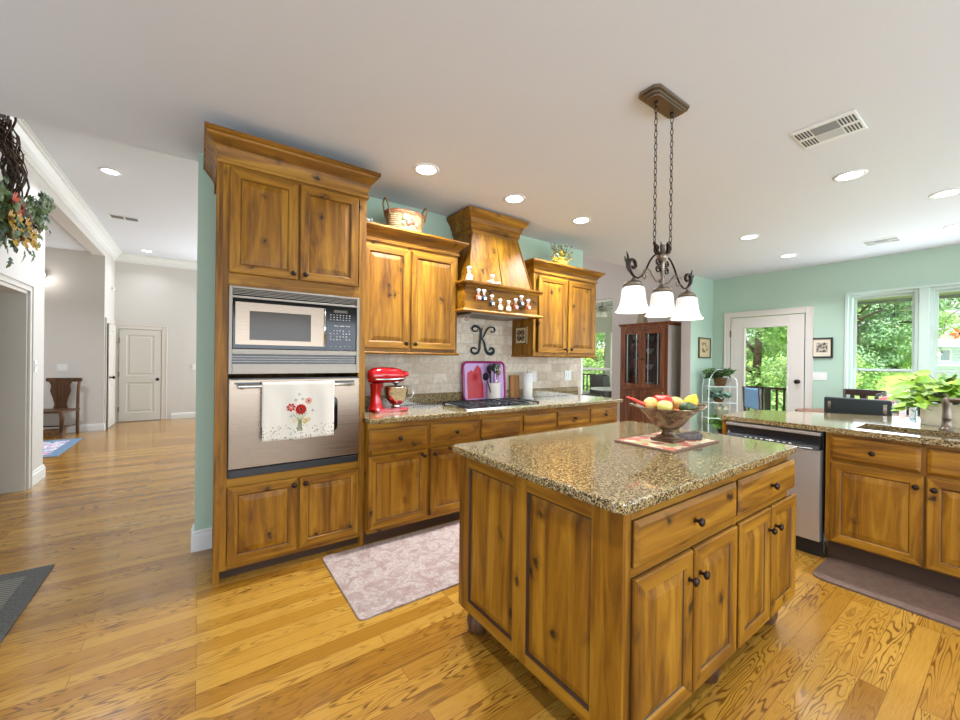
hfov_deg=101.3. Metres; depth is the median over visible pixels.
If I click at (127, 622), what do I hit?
floor
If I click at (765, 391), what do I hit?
deck railing
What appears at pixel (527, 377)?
paper towel holder
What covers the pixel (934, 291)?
window
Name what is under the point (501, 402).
gas cooktop
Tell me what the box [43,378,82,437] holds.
chair
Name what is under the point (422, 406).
countertop
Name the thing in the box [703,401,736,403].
wire shelf
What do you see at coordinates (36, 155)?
trim
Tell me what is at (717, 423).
potted plant
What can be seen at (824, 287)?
wall
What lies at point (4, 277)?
trim
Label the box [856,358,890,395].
shrub
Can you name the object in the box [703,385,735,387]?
wire shelf
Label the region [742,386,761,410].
dining chair
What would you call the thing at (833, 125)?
return grille
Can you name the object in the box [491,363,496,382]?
slotted spoon
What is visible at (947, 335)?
suncatcher
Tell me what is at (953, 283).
trim
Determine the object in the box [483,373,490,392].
ladle
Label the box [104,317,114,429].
trim
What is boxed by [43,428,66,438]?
basket
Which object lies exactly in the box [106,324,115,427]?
door
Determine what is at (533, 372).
wall outlet
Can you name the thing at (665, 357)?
china hutch
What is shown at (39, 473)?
baseboard
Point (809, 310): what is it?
trim
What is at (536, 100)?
ceiling
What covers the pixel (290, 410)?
dish towel
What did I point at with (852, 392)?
dining chair
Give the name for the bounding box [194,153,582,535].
wall
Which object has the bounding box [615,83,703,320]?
pendant light
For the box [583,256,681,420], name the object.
wall
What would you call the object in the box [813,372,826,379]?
light switch
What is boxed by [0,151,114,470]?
wall
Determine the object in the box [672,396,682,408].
peach
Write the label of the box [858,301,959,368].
leafy tree
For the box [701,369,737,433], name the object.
plant stand
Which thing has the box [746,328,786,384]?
leafy tree
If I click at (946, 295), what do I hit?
roof eave
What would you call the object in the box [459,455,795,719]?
base cabinet
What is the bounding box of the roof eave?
[857,291,959,304]
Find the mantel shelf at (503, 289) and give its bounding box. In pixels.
[455,279,543,296]
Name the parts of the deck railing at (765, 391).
rail, rail post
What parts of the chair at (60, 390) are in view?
seat, leg, rail, post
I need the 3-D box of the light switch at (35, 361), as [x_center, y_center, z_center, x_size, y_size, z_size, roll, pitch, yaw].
[-4.593,0.065,4.069,0.012,0.120,0.075,1,0,-36]
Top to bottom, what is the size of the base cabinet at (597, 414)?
0.878 m
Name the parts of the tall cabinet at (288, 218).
door, door, crown moulding, door, door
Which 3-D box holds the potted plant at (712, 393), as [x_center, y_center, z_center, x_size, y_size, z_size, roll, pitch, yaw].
[3.797,0.569,6.273,0.381,0.197,0.402,1,0,-36]
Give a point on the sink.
(866, 428)
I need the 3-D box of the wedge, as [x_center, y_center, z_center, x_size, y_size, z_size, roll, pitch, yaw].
[1.116,0.402,2.111,0.130,0.044,0.060,1,0,5]
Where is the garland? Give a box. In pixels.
[476,286,530,310]
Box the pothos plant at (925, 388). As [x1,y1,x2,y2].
[887,369,959,427]
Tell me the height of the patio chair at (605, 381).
0.947 m
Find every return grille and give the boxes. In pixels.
[810,120,840,135]
[873,239,888,242]
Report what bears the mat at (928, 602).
on the floor
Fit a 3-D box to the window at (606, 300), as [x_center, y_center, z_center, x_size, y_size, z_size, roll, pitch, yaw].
[2.255,-0.216,8.918,0.050,2.140,1.900,1,0,-36]
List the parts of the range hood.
crown moulding, vent panel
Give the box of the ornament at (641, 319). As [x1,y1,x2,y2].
[637,313,647,322]
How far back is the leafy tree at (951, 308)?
33.93 m
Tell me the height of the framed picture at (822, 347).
0.285 m
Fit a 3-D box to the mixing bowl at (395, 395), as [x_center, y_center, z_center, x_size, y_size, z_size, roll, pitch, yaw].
[-0.677,0.298,3.230,0.234,0.167,0.207,1,0,-36]
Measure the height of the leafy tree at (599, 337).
7.682 m
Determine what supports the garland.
on the range hood
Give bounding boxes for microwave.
[228,285,359,373]
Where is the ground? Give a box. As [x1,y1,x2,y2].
[583,347,911,398]
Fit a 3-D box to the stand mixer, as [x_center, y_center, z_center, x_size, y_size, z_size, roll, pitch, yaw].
[-0.731,0.234,3.191,0.367,0.355,0.207,1,0,-36]
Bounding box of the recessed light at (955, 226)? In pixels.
[943,223,959,229]
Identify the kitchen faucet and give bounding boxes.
[939,394,959,430]
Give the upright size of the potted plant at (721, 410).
0.221 m
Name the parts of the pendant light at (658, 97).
lamp shade, scroll arm, chain, lamp shade, stem, crown, chain, scroll arm, lamp shade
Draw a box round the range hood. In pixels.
[447,205,543,320]
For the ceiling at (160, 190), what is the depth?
4.82 m
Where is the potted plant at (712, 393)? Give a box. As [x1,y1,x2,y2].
[706,389,732,401]
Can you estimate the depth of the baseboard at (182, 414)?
8.46 m
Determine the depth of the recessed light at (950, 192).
3.19 m
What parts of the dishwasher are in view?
trim, door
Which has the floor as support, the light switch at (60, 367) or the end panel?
the end panel
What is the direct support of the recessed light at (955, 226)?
in the ceiling at (536, 100)
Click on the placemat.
(644, 440)
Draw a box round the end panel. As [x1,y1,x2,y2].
[722,419,727,434]
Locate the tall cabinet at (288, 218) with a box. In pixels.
[203,121,380,585]
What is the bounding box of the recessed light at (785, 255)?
[779,254,797,257]
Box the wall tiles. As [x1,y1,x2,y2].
[365,317,579,395]
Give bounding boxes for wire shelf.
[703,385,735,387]
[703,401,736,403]
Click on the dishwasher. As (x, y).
(809, 458)
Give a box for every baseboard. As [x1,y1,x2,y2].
[32,464,45,486]
[43,423,104,432]
[171,412,195,418]
[191,524,211,552]
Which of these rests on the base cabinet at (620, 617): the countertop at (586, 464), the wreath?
the countertop at (586, 464)
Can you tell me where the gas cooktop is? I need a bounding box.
[442,397,539,409]
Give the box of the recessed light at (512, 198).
[503,194,525,203]
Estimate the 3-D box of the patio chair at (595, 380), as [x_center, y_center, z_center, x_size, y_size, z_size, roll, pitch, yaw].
[3.225,0.889,11.053,0.569,0.947,0.613,1,0,39]
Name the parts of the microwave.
door, handle, control panel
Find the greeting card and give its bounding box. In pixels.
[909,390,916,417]
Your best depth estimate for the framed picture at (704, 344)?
6.54 m
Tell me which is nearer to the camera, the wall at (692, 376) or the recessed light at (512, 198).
the recessed light at (512, 198)
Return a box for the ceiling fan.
[596,302,612,316]
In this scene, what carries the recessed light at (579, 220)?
in the ceiling at (536, 100)
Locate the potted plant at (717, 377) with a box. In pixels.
[702,368,735,385]
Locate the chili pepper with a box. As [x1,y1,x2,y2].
[626,396,645,406]
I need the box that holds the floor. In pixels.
[0,417,959,719]
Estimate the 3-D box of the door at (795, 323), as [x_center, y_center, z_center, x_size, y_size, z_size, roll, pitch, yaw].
[4.397,0.348,6.094,0.125,2.050,0.984,1,0,-36]
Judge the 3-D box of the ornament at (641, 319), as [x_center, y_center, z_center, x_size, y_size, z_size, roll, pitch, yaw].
[2.929,-0.807,7.096,0.160,0.325,0.160,1,0,-36]
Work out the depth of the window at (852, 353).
5.17 m
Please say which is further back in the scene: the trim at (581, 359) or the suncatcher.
the trim at (581, 359)
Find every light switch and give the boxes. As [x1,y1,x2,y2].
[34,360,36,371]
[57,364,67,370]
[191,364,195,369]
[564,371,570,379]
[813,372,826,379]
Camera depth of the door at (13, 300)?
3.80 m
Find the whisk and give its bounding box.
[495,364,500,382]
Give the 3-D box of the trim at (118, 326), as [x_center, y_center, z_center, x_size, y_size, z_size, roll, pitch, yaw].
[-6.948,0.267,8.050,0.850,1.960,0.028,1,0,-36]
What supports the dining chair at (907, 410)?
on the floor
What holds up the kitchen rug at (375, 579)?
on the floor
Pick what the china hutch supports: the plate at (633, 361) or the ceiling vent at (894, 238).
the plate at (633, 361)
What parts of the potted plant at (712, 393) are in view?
pot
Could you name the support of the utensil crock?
on the countertop at (422, 406)
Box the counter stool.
[824,396,892,415]
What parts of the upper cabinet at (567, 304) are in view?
door, light rail, frame, crown moulding, door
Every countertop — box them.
[364,386,622,423]
[453,421,795,514]
[721,410,959,447]
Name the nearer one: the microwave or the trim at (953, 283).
the microwave
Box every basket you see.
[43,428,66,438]
[382,197,427,232]
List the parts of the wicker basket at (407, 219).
handle, handle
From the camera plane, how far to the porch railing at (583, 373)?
12.10 m
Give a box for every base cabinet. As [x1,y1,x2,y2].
[363,415,479,544]
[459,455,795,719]
[479,408,555,440]
[556,403,616,430]
[825,432,959,595]
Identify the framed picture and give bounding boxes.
[698,337,710,357]
[813,337,832,357]
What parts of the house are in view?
pane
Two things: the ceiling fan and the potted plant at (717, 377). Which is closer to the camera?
the potted plant at (717, 377)
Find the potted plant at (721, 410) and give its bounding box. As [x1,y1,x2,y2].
[713,404,727,417]
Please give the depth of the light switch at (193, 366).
8.56 m
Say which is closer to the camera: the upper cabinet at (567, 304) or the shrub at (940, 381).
the upper cabinet at (567, 304)
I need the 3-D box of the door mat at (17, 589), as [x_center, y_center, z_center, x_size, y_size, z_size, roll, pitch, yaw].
[-2.522,1.302,1.711,0.625,0.010,1.495,1,0,-36]
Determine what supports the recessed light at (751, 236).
in the ceiling at (536, 100)
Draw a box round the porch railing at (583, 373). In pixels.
[583,373,604,390]
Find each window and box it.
[583,299,612,370]
[848,289,918,403]
[929,285,959,381]
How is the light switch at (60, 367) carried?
attached to the wall at (68, 281)
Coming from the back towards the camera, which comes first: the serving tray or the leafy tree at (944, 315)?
the leafy tree at (944, 315)
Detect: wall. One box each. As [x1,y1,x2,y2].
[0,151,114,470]
[43,247,91,425]
[114,261,196,421]
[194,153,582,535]
[582,301,612,396]
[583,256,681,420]
[680,275,712,431]
[711,245,959,433]
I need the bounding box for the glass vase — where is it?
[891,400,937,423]
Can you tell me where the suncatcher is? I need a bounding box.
[939,310,959,339]
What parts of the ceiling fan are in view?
motor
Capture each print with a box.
[702,342,707,352]
[816,342,827,351]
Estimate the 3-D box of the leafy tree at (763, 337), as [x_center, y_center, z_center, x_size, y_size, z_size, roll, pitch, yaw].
[9.908,-1.101,14.006,5.267,7.298,5.702,1,0,-29]
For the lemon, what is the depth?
2.04 m
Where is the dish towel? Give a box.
[261,381,333,441]
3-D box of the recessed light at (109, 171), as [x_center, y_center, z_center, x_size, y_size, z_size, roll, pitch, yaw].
[-4.106,-2.092,4.371,0.194,0.006,0.194,1,0,-36]
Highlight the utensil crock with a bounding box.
[487,382,500,399]
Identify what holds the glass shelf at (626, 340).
attached to the china hutch
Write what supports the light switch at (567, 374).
attached to the wall tiles
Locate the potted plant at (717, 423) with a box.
[706,415,721,433]
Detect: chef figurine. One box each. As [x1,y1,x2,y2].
[466,266,472,279]
[487,274,499,283]
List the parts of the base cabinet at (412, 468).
door, drawer, door, drawer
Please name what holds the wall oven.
in the tall cabinet at (288, 218)
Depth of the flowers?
4.21 m
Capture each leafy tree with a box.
[583,333,604,390]
[745,307,860,409]
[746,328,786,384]
[774,319,877,356]
[857,298,959,375]
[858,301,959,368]
[861,303,959,347]
[908,298,959,317]
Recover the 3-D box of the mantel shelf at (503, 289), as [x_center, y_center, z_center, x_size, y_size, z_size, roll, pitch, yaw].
[0.107,-0.664,3.840,0.952,0.051,0.483,1,0,-36]
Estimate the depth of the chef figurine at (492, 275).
3.56 m
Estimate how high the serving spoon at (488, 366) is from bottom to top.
0.340 m
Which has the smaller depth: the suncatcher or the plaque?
the plaque
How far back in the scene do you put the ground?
22.36 m
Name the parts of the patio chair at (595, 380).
seat, backrest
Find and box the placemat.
[614,431,718,452]
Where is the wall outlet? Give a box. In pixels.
[532,371,536,381]
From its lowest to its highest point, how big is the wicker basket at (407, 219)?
0.284 m
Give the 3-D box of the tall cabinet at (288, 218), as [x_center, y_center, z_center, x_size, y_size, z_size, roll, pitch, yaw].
[-1.321,-0.005,2.755,1.028,2.651,0.640,1,0,-36]
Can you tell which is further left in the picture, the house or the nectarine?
the nectarine
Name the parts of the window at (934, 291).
sash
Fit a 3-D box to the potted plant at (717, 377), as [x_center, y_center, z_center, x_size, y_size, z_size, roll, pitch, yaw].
[3.828,0.266,6.284,0.514,0.294,0.495,1,0,-36]
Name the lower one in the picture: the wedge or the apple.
the wedge
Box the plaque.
[515,327,527,343]
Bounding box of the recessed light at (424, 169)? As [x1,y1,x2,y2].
[413,163,439,175]
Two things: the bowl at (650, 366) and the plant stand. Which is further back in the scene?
the bowl at (650, 366)
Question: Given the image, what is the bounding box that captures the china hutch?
[618,321,680,423]
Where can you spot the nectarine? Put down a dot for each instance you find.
(650, 402)
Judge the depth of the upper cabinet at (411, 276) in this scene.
3.24 m
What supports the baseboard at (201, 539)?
attached to the wall at (436, 224)
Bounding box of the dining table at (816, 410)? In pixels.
[795,408,919,417]
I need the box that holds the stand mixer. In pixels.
[367,367,413,412]
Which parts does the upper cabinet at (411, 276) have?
door, light rail, crown moulding, door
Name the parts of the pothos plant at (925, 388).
pot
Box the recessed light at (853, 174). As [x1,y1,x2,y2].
[832,169,867,181]
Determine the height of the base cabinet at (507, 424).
0.878 m
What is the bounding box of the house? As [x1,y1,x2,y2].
[938,309,959,379]
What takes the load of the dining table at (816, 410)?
on the floor
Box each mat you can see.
[0,564,54,642]
[813,557,959,629]
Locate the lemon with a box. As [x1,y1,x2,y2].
[683,394,697,404]
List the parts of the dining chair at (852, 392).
rail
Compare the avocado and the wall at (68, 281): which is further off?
the wall at (68, 281)
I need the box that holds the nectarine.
[644,397,657,408]
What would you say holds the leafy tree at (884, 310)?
on the ground
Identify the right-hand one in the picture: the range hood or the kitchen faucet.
the kitchen faucet
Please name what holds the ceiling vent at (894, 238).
in the ceiling at (536, 100)
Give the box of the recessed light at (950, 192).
[929,188,959,198]
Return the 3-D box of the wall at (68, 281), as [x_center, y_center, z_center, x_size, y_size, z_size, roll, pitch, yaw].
[-6.982,-0.329,4.750,2.750,3.160,3.650,1,0,-36]
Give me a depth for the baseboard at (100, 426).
6.87 m
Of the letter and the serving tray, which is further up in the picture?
the letter
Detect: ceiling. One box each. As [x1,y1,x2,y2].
[0,0,959,280]
[24,120,197,261]
[45,215,88,251]
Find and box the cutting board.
[509,375,518,397]
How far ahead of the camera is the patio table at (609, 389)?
9.15 m
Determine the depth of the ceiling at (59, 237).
6.11 m
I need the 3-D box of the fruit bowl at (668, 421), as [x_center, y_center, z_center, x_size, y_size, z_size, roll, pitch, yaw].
[0.986,0.325,2.065,0.349,0.196,0.338,1,0,-36]
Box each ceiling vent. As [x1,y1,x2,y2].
[108,214,139,221]
[790,109,867,149]
[861,236,901,245]
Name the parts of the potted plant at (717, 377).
pot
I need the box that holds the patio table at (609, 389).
[591,387,611,397]
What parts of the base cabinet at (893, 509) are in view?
knob, drawer, door, knob, knob, door, drawer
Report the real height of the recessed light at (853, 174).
0.006 m
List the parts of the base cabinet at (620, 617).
panel, frame, panel, door, drawer, knob, knob, knob, frame, door, door, drawer, knob, knob, knob, door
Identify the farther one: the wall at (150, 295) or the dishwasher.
the wall at (150, 295)
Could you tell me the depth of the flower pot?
4.31 m
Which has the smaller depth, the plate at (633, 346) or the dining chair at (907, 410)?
the dining chair at (907, 410)
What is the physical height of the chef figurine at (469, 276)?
0.125 m
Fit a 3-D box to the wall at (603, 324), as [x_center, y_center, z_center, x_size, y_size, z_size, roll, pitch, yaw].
[3.388,-0.152,11.693,0.200,3.070,5.900,1,0,-36]
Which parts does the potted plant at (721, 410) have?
pot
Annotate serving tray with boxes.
[462,361,505,401]
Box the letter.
[471,325,495,355]
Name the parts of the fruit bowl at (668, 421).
handle, handle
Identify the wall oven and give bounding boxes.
[227,374,358,478]
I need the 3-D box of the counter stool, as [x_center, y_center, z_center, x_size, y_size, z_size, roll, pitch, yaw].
[3.545,0.863,3.661,0.408,1.029,0.450,1,0,-36]
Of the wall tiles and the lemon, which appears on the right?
the lemon
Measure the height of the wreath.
1.245 m
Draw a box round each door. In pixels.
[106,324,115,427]
[118,329,160,421]
[729,314,805,412]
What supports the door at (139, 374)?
in the wall at (150, 295)
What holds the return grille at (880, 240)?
attached to the ceiling vent at (894, 238)
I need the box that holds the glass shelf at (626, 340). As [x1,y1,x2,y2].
[626,340,659,341]
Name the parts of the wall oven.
trim, handle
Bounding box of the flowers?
[878,396,896,405]
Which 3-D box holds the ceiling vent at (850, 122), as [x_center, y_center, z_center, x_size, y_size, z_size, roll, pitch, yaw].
[2.085,-1.370,2.356,0.298,0.008,0.295,1,0,-36]
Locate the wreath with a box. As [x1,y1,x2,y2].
[0,114,55,267]
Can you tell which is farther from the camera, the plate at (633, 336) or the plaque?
the plate at (633, 336)
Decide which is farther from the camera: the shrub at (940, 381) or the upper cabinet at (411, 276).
the shrub at (940, 381)
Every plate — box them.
[630,376,637,382]
[631,330,638,340]
[631,343,638,353]
[631,358,637,368]
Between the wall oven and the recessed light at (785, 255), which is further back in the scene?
the recessed light at (785, 255)
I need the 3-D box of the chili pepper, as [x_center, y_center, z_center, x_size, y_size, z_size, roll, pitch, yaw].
[0.844,0.223,2.056,0.155,0.061,0.026,1,0,-3]
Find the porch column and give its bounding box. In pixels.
[605,332,611,386]
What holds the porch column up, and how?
attached to the wall at (603, 324)
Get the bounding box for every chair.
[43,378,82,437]
[581,374,607,396]
[601,376,609,397]
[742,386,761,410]
[843,388,886,399]
[898,391,935,415]
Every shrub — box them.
[746,393,782,410]
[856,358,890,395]
[899,374,946,386]
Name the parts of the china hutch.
door, glass door, cornice, door, glass door, panel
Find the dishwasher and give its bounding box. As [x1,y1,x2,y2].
[726,420,826,557]
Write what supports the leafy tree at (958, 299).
on the ground
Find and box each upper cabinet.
[365,221,468,355]
[511,258,605,357]
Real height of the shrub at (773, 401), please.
2.105 m
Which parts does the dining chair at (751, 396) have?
post, backrest, post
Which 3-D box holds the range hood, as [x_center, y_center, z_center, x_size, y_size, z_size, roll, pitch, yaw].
[0.105,-0.897,3.846,0.952,0.966,0.498,1,0,-36]
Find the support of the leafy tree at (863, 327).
on the ground
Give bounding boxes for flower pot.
[550,242,572,264]
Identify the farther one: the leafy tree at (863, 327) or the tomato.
the leafy tree at (863, 327)
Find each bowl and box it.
[383,385,413,406]
[629,403,707,443]
[646,364,653,369]
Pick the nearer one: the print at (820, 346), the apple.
the apple
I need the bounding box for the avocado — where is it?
[679,402,696,409]
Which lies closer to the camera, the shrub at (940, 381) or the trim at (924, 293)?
the trim at (924, 293)
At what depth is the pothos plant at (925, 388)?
2.78 m
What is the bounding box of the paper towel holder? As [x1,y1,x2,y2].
[521,370,533,399]
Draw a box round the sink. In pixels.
[852,428,959,451]
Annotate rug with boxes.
[43,438,82,457]
[323,520,459,619]
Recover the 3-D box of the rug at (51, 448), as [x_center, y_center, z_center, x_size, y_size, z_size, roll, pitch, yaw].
[-6.402,1.251,5.419,1.100,0.010,1.400,1,0,-36]
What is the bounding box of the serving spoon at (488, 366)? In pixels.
[487,365,490,382]
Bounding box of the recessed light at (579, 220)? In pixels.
[571,217,590,223]
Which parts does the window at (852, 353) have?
sash, sash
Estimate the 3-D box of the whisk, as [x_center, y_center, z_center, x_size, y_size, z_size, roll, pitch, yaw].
[0.179,0.217,4.023,0.058,0.356,0.058,1,0,-13]
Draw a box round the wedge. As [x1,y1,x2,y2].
[675,430,702,439]
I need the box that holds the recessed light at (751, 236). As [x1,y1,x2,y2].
[739,234,759,239]
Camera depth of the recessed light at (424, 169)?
2.89 m
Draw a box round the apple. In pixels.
[657,399,672,409]
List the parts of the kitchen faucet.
spout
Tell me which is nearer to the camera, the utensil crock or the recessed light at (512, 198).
the recessed light at (512, 198)
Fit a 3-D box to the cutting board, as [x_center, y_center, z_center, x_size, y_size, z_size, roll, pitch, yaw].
[0.379,0.295,4.319,0.130,0.255,0.029,1,0,-36]
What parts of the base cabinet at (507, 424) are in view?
drawer, drawer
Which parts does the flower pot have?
pot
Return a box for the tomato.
[653,392,673,403]
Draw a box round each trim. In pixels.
[0,271,33,489]
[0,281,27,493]
[1,115,196,269]
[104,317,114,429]
[115,324,166,421]
[580,358,582,393]
[723,306,813,413]
[844,282,959,408]
[918,288,929,370]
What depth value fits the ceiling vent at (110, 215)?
5.84 m
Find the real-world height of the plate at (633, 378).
0.196 m
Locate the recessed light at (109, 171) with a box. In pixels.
[98,167,121,175]
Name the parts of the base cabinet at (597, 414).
drawer, drawer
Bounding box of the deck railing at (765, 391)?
[745,386,867,410]
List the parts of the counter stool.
nail trim, nail trim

